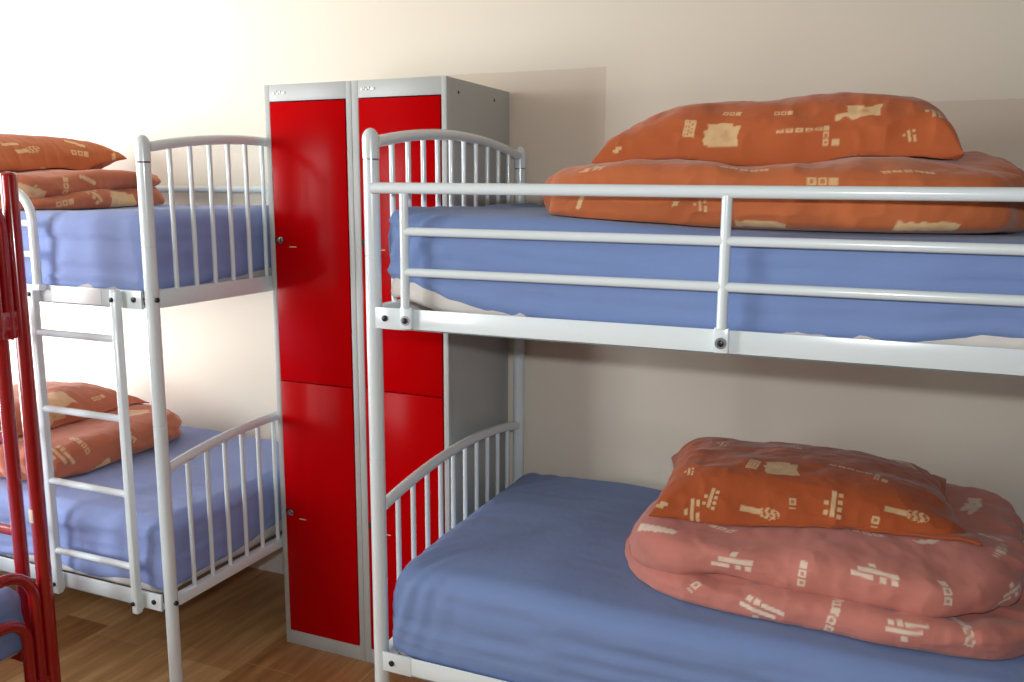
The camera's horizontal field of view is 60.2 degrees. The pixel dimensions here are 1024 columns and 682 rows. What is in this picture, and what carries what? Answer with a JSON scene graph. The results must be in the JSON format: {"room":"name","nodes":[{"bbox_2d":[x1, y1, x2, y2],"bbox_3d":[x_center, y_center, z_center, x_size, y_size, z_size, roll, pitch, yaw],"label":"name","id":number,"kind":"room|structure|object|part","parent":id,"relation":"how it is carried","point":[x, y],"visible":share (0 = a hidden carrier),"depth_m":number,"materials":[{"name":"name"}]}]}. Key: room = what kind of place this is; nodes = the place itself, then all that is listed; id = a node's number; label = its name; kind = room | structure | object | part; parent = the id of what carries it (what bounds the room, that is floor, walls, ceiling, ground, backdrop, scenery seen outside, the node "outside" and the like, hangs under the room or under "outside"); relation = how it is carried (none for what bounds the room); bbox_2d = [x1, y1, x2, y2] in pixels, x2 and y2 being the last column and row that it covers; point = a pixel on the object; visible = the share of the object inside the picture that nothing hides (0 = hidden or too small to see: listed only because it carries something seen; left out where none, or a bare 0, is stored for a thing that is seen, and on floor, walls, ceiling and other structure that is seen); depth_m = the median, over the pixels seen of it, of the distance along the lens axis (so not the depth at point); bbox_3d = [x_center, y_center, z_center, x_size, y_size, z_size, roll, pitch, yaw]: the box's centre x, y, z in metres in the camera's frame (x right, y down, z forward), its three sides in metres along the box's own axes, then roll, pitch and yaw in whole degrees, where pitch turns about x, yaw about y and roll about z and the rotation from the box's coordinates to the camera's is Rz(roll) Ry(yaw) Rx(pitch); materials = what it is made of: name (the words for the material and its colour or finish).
{"room":"dormitory","nodes":[
{"label":"dormitory","id":0,"kind":"room"},
{"bbox_2d":[0,555,430,681],"bbox_3d":[0.723,1.330,1.176,8.720,0.060,3.162,4,11,23],"label":"floor","id":1,"kind":"structure","parent":0,"point":[234,630],"depth_m":2.90,"materials":[{"name":"brown wood"}]},
{"bbox_2d":[0,172,60,681],"bbox_3d":[-2.270,0.322,2.321,1.879,1.516,0.932,4,11,23],"label":"bunk bed","id":2,"kind":"object","parent":1,"relation":"on","point":[39,654],"visible":0.98,"depth_m":2.34,"materials":[{"name":"red metal"}]},
{"bbox_3d":[-1.431,0.018,1.881,0.028,0.070,0.824,4,11,23],"label":"rail","id":3,"kind":"part","parent":2,"relation":"part of","materials":[{"name":"red metal"}]},
{"bbox_2d":[0,587,24,662],"bbox_3d":[-2.267,0.746,2.372,1.763,0.206,0.820,4,11,23],"label":"mattress","id":4,"kind":"object","parent":2,"relation":"on","point":[10,602],"visible":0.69,"depth_m":2.34,"materials":[{"name":"blue fabric"}]},
{"bbox_3d":[-2.106,0.801,2.791,1.804,0.075,0.024,4,11,23],"label":"rail","id":5,"kind":"part","parent":2,"relation":"part of","materials":[{"name":"red metal"}]},
{"bbox_3d":[-1.436,0.994,2.047,0.028,0.050,0.824,4,11,23],"label":"rail","id":6,"kind":"part","parent":2,"relation":"part of","materials":[{"name":"red metal"}]},
{"bbox_2d":[0,134,282,681],"bbox_3d":[-1.689,0.125,3.149,2.023,1.632,0.932,4,11,23],"label":"bunk bed","id":7,"kind":"object","parent":1,"relation":"on","point":[156,298],"visible":0.61,"depth_m":2.46,"materials":[{"name":"white metal"}]},
{"bbox_3d":[-2.025,-0.346,2.724,1.588,0.284,0.024,4,11,23],"label":"guard rail","id":8,"kind":"part","parent":7,"relation":"part of","materials":[{"name":"white metal"}]},
{"bbox_3d":[-1.860,0.658,2.853,1.948,0.048,0.035,4,11,23],"label":"rail","id":9,"kind":"part","parent":7,"relation":"part of","materials":[{"name":"white metal"}]},
{"bbox_3d":[-1.856,-0.178,2.710,1.948,0.049,0.035,4,11,23],"label":"rail","id":10,"kind":"part","parent":7,"relation":"part of","materials":[{"name":"white metal"}]},
{"bbox_2d":[1,204,271,298],"bbox_3d":[-1.676,-0.358,3.073,1.923,0.245,0.856,4,11,23],"label":"mattress","id":11,"kind":"object","parent":7,"relation":"on","point":[93,247],"visible":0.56,"depth_m":2.44,"materials":[{"name":"blue fabric"}]},
{"bbox_2d":[0,169,164,209],"bbox_3d":[-1.618,-0.516,2.984,0.690,0.132,0.683,4,11,23],"label":"duvet","id":12,"kind":"object","parent":11,"relation":"on","point":[62,189],"visible":0.67,"depth_m":2.80,"materials":[{"name":"fabric"}]},
{"bbox_2d":[0,133,126,172],"bbox_3d":[-1.773,-0.622,3.002,0.515,0.178,0.737,4,11,23],"label":"pillow","id":13,"kind":"object","parent":12,"relation":"on","point":[18,152],"visible":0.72,"depth_m":2.99,"materials":[{"name":"orange fabric"}]},
{"bbox_2d":[0,426,281,593],"bbox_3d":[-1.679,0.482,3.215,1.925,0.236,0.860,4,11,23],"label":"mattress","id":14,"kind":"object","parent":7,"relation":"on","point":[90,522],"visible":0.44,"depth_m":2.67,"materials":[{"name":"blue fabric"}]},
{"bbox_2d":[0,403,181,480],"bbox_3d":[-1.629,0.322,3.127,0.729,0.122,0.697,4,11,23],"label":"duvet","id":15,"kind":"object","parent":14,"relation":"on","point":[83,446],"visible":0.4,"depth_m":2.93,"materials":[{"name":"fabric"}]},
{"bbox_2d":[0,381,149,441],"bbox_3d":[-1.731,0.225,3.150,0.503,0.120,0.697,4,11,23],"label":"pillow","id":16,"kind":"object","parent":15,"relation":"on","point":[75,395],"visible":0.57,"depth_m":3.16,"materials":[{"name":"fabric"}]},
{"bbox_3d":[-0.948,0.303,2.395,0.038,1.541,0.038,4,11,23],"label":"post","id":17,"kind":"part","parent":7,"relation":"part of","materials":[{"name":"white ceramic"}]},
{"bbox_3d":[-0.773,-0.580,2.643,0.027,0.064,0.824,4,11,23],"label":"arched rail","id":18,"kind":"part","parent":7,"relation":"part of","materials":[{"name":"white metal"}]},
{"bbox_3d":[-1.509,-0.594,3.443,1.946,0.025,0.036,4,11,23],"label":"guard rail","id":19,"kind":"part","parent":7,"relation":"part of","materials":[{"name":"white metal"}]},
{"bbox_3d":[-0.782,-0.174,2.716,0.041,0.048,0.819,4,11,23],"label":"rail","id":20,"kind":"part","parent":7,"relation":"part of","materials":[{"name":"white metal"}]},
{"bbox_3d":[-0.777,0.267,2.788,0.027,0.066,0.824,4,11,23],"label":"arched rail","id":21,"kind":"part","parent":7,"relation":"part of","materials":[{"name":"white metal"}]},
{"bbox_3d":[-0.786,0.664,2.858,0.041,0.030,0.819,4,11,23],"label":"rail","id":22,"kind":"part","parent":7,"relation":"part of","materials":[{"name":"white metal"}]},
{"bbox_3d":[-0.875,-0.407,3.200,0.020,0.268,0.020,4,11,23],"label":"guard post","id":23,"kind":"part","parent":7,"relation":"part of","materials":[{"name":"white metal"}]},
{"bbox_2d":[264,81,364,660],"bbox_3d":[-0.521,0.098,2.901,0.306,1.780,0.442,4,11,23],"label":"locker","id":24,"kind":"object","parent":1,"relation":"on","point":[309,141],"visible":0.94,"depth_m":2.70,"materials":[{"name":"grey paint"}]},
{"bbox_3d":[-0.598,-0.285,2.654,0.264,0.842,0.020,4,11,23],"label":"door","id":25,"kind":"part","parent":24,"relation":"part of","materials":[{"name":"red paint"}]},
{"bbox_3d":[-0.602,0.544,2.795,0.264,0.836,0.020,4,11,23],"label":"door","id":26,"kind":"part","parent":24,"relation":"part of","materials":[{"name":"red paint"}]},
{"bbox_2d":[351,76,508,662],"bbox_3d":[-0.240,0.119,2.781,0.306,1.780,0.442,4,11,23],"label":"locker","id":27,"kind":"object","parent":1,"relation":"on","point":[441,390],"visible":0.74,"depth_m":2.59,"materials":[{"name":"metal"}]},
{"bbox_3d":[-0.314,-0.263,2.533,0.261,0.842,0.020,4,11,23],"label":"door","id":28,"kind":"part","parent":27,"relation":"part of","materials":[{"name":"red paint"}]},
{"bbox_3d":[-0.318,0.567,2.674,0.261,0.836,0.020,4,11,23],"label":"door","id":29,"kind":"part","parent":27,"relation":"part of","materials":[{"name":"red paint"}]},
{"bbox_2d":[362,128,1023,681],"bbox_3d":[0.754,0.317,2.091,2.023,1.632,0.932,4,11,23],"label":"bunk bed","id":30,"kind":"object","parent":1,"relation":"on","point":[400,314],"visible":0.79,"depth_m":1.83,"materials":[{"name":"white metal"}]},
{"bbox_3d":[-0.320,0.354,2.115,0.038,1.541,0.038,4,11,23],"label":"post","id":31,"kind":"part","parent":30,"relation":"part of","materials":[{"name":"white metal"}]},
{"bbox_3d":[-0.145,0.716,2.573,0.041,0.030,0.819,4,11,23],"label":"rail","id":32,"kind":"part","parent":30,"relation":"part of","materials":[{"name":"white metal"}]},
{"bbox_3d":[-0.237,-0.197,1.948,0.020,0.252,0.020,4,11,23],"label":"guard post","id":33,"kind":"part","parent":30,"relation":"part of","materials":[{"name":"white metal"}]},
{"bbox_2d":[400,316,408,325],"bbox_3d":[-0.238,-0.045,1.974,0.022,0.022,0.006,4,11,23],"label":"bolt","id":34,"kind":"object","parent":30,"relation":"in","point":[404,320],"depth_m":1.97,"materials":[{"name":"metal"}]},
{"bbox_3d":[-0.141,-0.122,2.430,0.041,0.048,0.819,4,11,23],"label":"rail","id":35,"kind":"part","parent":30,"relation":"part of","materials":[{"name":"white metal"}]},
{"bbox_3d":[0.584,0.849,1.795,1.948,0.048,0.035,4,11,23],"label":"rail","id":36,"kind":"part","parent":30,"relation":"part of","materials":[{"name":"white metal"}]},
{"bbox_3d":[-0.145,-0.530,2.364,0.027,0.064,0.824,4,11,23],"label":"arched rail","id":37,"kind":"part","parent":30,"relation":"part of","materials":[{"name":"white metal"}]},
{"bbox_3d":[-0.149,0.318,2.508,0.027,0.066,0.824,4,11,23],"label":"arched rail","id":38,"kind":"part","parent":30,"relation":"part of","materials":[{"name":"white metal"}]},
{"bbox_3d":[0.022,0.223,2.890,0.038,1.541,0.038,4,11,23],"label":"post","id":39,"kind":"part","parent":30,"relation":"part of","materials":[{"name":"white metal"}]},
{"bbox_3d":[0.419,-0.154,1.666,1.588,0.284,0.024,4,11,23],"label":"guard rail","id":40,"kind":"part","parent":30,"relation":"part of","materials":[{"name":"white metal"}]},
{"bbox_3d":[0.588,0.013,1.653,1.948,0.049,0.035,4,11,23],"label":"rail","id":41,"kind":"part","parent":30,"relation":"part of","materials":[{"name":"white metal"}]},
{"bbox_2d":[387,203,1023,348],"bbox_3d":[0.749,-0.174,2.024,1.931,0.257,0.859,4,11,23],"label":"mattress","id":42,"kind":"object","parent":30,"relation":"on","point":[997,326],"visible":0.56,"depth_m":1.74,"materials":[{"name":"blue fabric"}]},
{"bbox_2d":[543,151,1023,233],"bbox_3d":[0.616,-0.356,2.067,1.027,0.169,0.748,4,11,23],"label":"duvet","id":43,"kind":"object","parent":42,"relation":"on","point":[973,168],"visible":0.77,"depth_m":1.72,"materials":[{"name":"orange fabric"}]},
{"bbox_2d":[591,92,963,165],"bbox_3d":[0.629,-0.490,2.099,0.780,0.164,0.487,4,11,23],"label":"pillow","id":44,"kind":"object","parent":43,"relation":"on","point":[813,128],"visible":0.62,"depth_m":1.90,"materials":[{"name":"orange fabric"}]},
{"bbox_2d":[392,473,1023,681],"bbox_3d":[0.743,0.663,2.160,1.926,0.256,0.869,4,11,23],"label":"mattress","id":45,"kind":"object","parent":30,"relation":"on","point":[537,583],"visible":0.54,"depth_m":2.02,"materials":[{"name":"blue fabric"}]},
{"bbox_2d":[625,483,1023,659],"bbox_3d":[0.742,0.465,2.142,0.940,0.181,0.718,4,11,23],"label":"duvet","id":46,"kind":"object","parent":45,"relation":"on","point":[956,598],"visible":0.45,"depth_m":1.86,"materials":[{"name":"pink fabric"}]},
{"bbox_2d":[648,437,982,545],"bbox_3d":[0.721,0.337,2.172,0.706,0.133,0.456,3,10,17],"label":"pillow","id":47,"kind":"object","parent":46,"relation":"on","point":[712,480],"visible":1,"depth_m":2.04,"materials":[{"name":"orange fabric"}]},
{"bbox_2d":[715,338,725,348],"bbox_3d":[0.401,0.004,1.700,0.022,0.022,0.006,4,11,23],"label":"bolt","id":48,"kind":"object","parent":30,"relation":"in","point":[720,343],"depth_m":1.70,"materials":[{"name":"metal"}]},
{"bbox_3d":[0.402,-0.148,1.675,0.020,0.252,0.020,4,11,23],"label":"guard post","id":49,"kind":"part","parent":30,"relation":"part of","materials":[{"name":"white metal"}]},
{"bbox_2d":[0,0,1023,548],"bbox_3d":[1.341,-0.361,2.312,8.720,2.900,0.100,4,11,23],"label":"wall","id":50,"kind":"structure","parent":0,"point":[577,75],"depth_m":2.78,"materials":[{"name":"paint"}]},
{"bbox_2d":[248,549,283,573],"bbox_3d":[1.312,1.030,2.496,8.520,0.096,0.014,4,11,23],"label":"baseboard","id":51,"kind":"structure","parent":50,"relation":"attached to","point":[273,562],"depth_m":3.45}
]}

